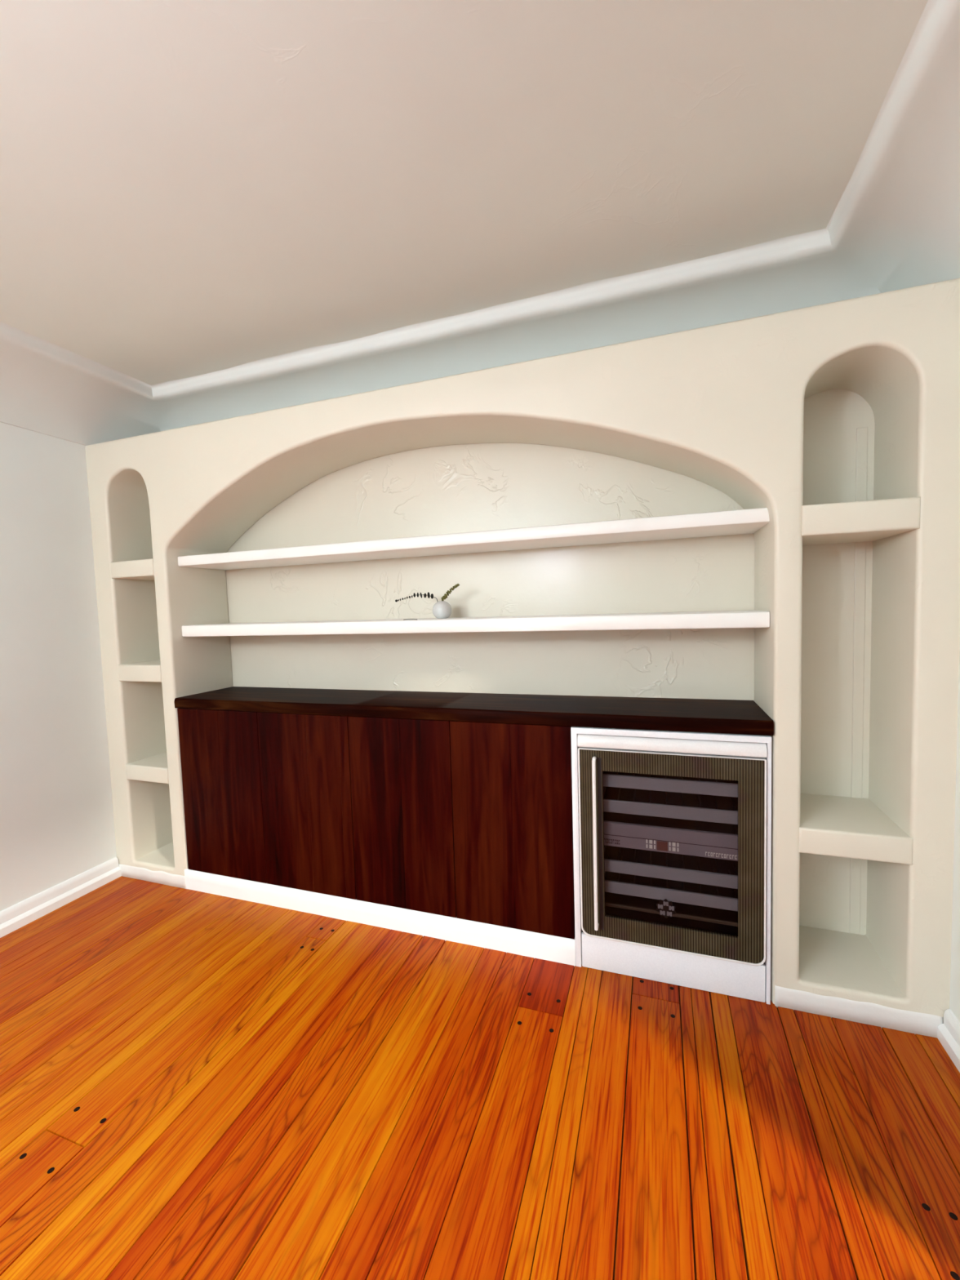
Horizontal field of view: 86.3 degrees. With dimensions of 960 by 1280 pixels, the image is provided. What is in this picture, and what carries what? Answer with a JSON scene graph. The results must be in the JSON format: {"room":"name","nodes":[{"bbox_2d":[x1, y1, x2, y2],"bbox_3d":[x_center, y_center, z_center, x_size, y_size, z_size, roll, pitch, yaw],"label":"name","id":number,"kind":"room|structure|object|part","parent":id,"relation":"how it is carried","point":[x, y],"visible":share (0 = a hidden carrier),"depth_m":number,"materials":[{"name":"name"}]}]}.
{"room":"home bar room","nodes":[
{"label":"home bar room","id":0,"kind":"room"},
{"bbox_2d":[0,422,116,911],"bbox_3d":[-2.714,0.258,0.571,0.120,2.330,5.600,-1,4,19],"label":"wall","id":1,"kind":"structure","parent":0,"point":[57,820],"depth_m":2.39,"materials":[{"name":"paint"}]},
{"bbox_2d":[0,857,121,937],"bbox_3d":[-2.708,1.370,0.330,0.030,0.120,4.996,-1,4,19],"label":"baseboard","id":2,"kind":"structure","parent":1,"relation":"attached to","point":[13,917],"depth_m":2.40,"materials":[{"name":"white paint"}]},
{"bbox_2d":[0,0,959,445],"bbox_3d":[-1.060,-0.978,-0.173,3.523,0.298,5.447,-1,4,19],"label":"trim","id":3,"kind":"structure","parent":1,"relation":"attached to","point":[895,224],"depth_m":1.91,"materials":[{"name":"paint"}]},
{"bbox_2d":[0,0,928,385],"bbox_3d":[-1.115,-1.163,-0.327,2.921,0.102,5.146,-1,4,19],"label":"ceiling","id":4,"kind":"structure","parent":0,"point":[188,188],"depth_m":1.30,"materials":[{"name":"paint"}]},
{"bbox_2d":[0,875,959,1279],"bbox_3d":[-1.044,1.414,-0.229,3.660,0.041,5.020,-1,4,19],"label":"floor","id":5,"kind":"structure","parent":0,"point":[195,1085],"depth_m":1.36,"materials":[{"name":"orange wood"}]},
{"bbox_2d":[177,708,574,938],"bbox_3d":[-0.501,0.712,2.358,1.898,0.803,0.350,-1,4,19],"label":"base cabinet","id":6,"kind":"object","parent":5,"relation":"on","point":[468,820],"visible":0.81,"depth_m":2.13,"materials":[{"name":"brown wood"}]},
{"bbox_3d":[-1.225,0.730,2.435,0.478,0.803,0.020,-1,4,19],"label":"door","id":7,"kind":"part","parent":6,"relation":"part of","materials":[{"name":"brown wood"}]},
{"bbox_3d":[-0.772,0.725,2.278,0.475,0.803,0.020,-1,4,19],"label":"door","id":8,"kind":"part","parent":6,"relation":"part of","materials":[{"name":"brown wood"}]},
{"bbox_2d":[184,868,575,966],"bbox_3d":[-0.546,1.184,2.247,1.924,0.118,0.054,-1,4,19],"label":"baseboard","id":9,"kind":"structure","parent":6,"relation":"attached to","point":[508,940],"depth_m":2.16,"materials":[{"name":"white paint"}]},
{"bbox_3d":[-0.326,0.721,2.124,0.463,0.803,0.020,-1,4,19],"label":"door","id":10,"kind":"part","parent":6,"relation":"part of","materials":[{"name":"brown wood"}]},
{"bbox_2d":[173,686,773,735],"bbox_3d":[-0.209,0.282,2.230,2.559,0.049,0.369,-1,4,19],"label":"countertop","id":11,"kind":"structure","parent":6,"relation":"on","point":[675,714],"depth_m":2.04,"materials":[{"name":"brown wood"}]},
{"bbox_3d":[0.119,0.717,1.970,0.472,0.803,0.020,-1,4,19],"label":"door","id":12,"kind":"part","parent":6,"relation":"part of","materials":[{"name":"brown wood"}]},
{"bbox_2d":[577,733,767,1002],"bbox_3d":[0.701,0.766,1.918,0.606,0.876,0.394,-1,4,19],"label":"wine cooler","id":13,"kind":"object","parent":5,"relation":"on","point":[673,832],"visible":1,"depth_m":1.80,"materials":[{"name":"white metal"}]},
{"bbox_3d":[0.412,0.729,1.828,0.014,0.634,0.040,-1,4,19],"label":"door handle","id":14,"kind":"part","parent":13,"relation":"part of","materials":[{"name":"white metal"}]},
{"bbox_3d":[0.662,0.707,1.810,0.478,0.088,0.016,-1,4,19],"label":"control panel","id":15,"kind":"part","parent":13,"relation":"part of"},
{"bbox_3d":[0.670,0.975,1.824,0.478,0.012,0.010,-1,4,19],"label":"rail","id":16,"kind":"part","parent":13,"relation":"part of","materials":[{"name":"brown metal"}]},
{"bbox_3d":[0.639,0.361,1.752,0.604,0.043,0.024,-1,4,19],"label":"panel","id":17,"kind":"part","parent":13,"relation":"part of","materials":[{"name":"white metal"}]},
{"bbox_3d":[0.666,1.149,1.807,0.605,0.128,0.014,-1,4,19],"label":"kick plate","id":18,"kind":"part","parent":13,"relation":"part of","materials":[{"name":"white metal"}]},
{"bbox_2d":[84,277,959,1037],"bbox_3d":[-0.203,0.114,2.272,3.615,2.248,0.474,-1,4,19],"label":"wall","id":19,"kind":"structure","parent":0,"point":[840,420],"depth_m":1.92,"materials":[{"name":"beige paint"}]},
{"bbox_2d":[110,558,154,580],"bbox_3d":[-1.657,-0.362,2.668,0.291,0.083,0.334,-1,4,19],"label":"niche shelf","id":20,"kind":"object","parent":19,"relation":"attached to","point":[121,569],"depth_m":2.52,"materials":[{"name":"beige paint"}]},
{"bbox_2d":[118,659,161,682],"bbox_3d":[-1.641,0.154,2.700,0.291,0.086,0.334,-1,4,19],"label":"niche shelf","id":21,"kind":"object","parent":19,"relation":"attached to","point":[129,670],"depth_m":2.55,"materials":[{"name":"beige paint"}]},
{"bbox_2d":[125,751,168,783],"bbox_3d":[-1.625,0.663,2.732,0.291,0.081,0.334,-1,4,19],"label":"niche shelf","id":22,"kind":"object","parent":19,"relation":"attached to","point":[153,766],"depth_m":2.60,"materials":[{"name":"beige paint"}]},
{"bbox_2d":[177,507,769,569],"bbox_3d":[-0.219,-0.406,2.220,2.557,0.050,0.298,-1,4,19],"label":"shelf","id":23,"kind":"object","parent":19,"relation":"attached to","point":[749,521],"visible":0.98,"depth_m":2.02,"materials":[{"name":"white paint"}]},
{"bbox_2d":[181,609,769,636],"bbox_3d":[-0.209,-0.064,2.240,2.557,0.057,0.302,-1,4,19],"label":"shelf","id":24,"kind":"object","parent":19,"relation":"attached to","point":[721,619],"visible":0.99,"depth_m":1.99,"materials":[{"name":"white paint"}]},
{"bbox_2d":[432,600,451,618],"bbox_3d":[-0.167,-0.134,2.260,0.085,0.076,0.085,-1,4,19],"label":"vase","id":25,"kind":"object","parent":24,"relation":"on","point":[441,609],"visible":1,"depth_m":2.23,"materials":[{"name":"white ceramic"}]},
{"bbox_2d":[395,591,437,602],"bbox_3d":[-0.283,-0.174,2.293,0.216,0.076,0.022,-1,4,19],"label":"eucalyptus sprig","id":26,"kind":"object","parent":25,"relation":"in","point":[414,594],"visible":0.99,"depth_m":2.28,"materials":[{"name":"green plant"}]},
{"bbox_2d":[441,583,459,600],"bbox_3d":[-0.129,-0.191,2.232,0.097,0.106,0.017,0,4,27],"label":"eucalyptus sprig","id":27,"kind":"object","parent":25,"relation":"in","point":[455,586],"visible":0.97,"depth_m":2.23,"materials":[{"name":"green plant"}]},
{"bbox_2d":[570,726,771,1004],"bbox_3d":[0.703,0.753,1.938,0.644,0.903,0.343,-1,4,19],"label":"surround","id":28,"kind":"object","parent":19,"relation":"attached to","point":[575,731],"visible":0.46,"depth_m":1.76,"materials":[{"name":"white paint"}]},
{"bbox_2d":[799,793,912,864],"bbox_3d":[1.218,0.629,1.747,0.301,0.085,0.334,-1,4,19],"label":"niche shelf","id":29,"kind":"object","parent":19,"relation":"attached to","point":[847,825],"depth_m":1.63,"materials":[{"name":"beige paint"}]},
{"bbox_2d":[801,497,920,545],"bbox_3d":[1.187,-0.380,1.684,0.301,0.095,0.334,-1,4,19],"label":"niche shelf","id":30,"kind":"object","parent":19,"relation":"attached to","point":[877,522],"depth_m":1.54,"materials":[{"name":"beige paint"}]},
{"bbox_2d":[949,644,959,1022],"bbox_3d":[0.721,0.226,-0.619,0.120,2.330,5.600,-1,4,19],"label":"wall","id":31,"kind":"structure","parent":0,"point":[954,999],"depth_m":1.50,"materials":[{"name":"paint"}]},
{"bbox_2d":[937,1008,959,1072],"bbox_3d":[1.259,1.197,1.140,0.030,0.120,0.858,-1,4,19],"label":"baseboard","id":32,"kind":"structure","parent":31,"relation":"attached to","point":[948,1032],"depth_m":1.50,"materials":[{"name":"white paint"}]}
]}

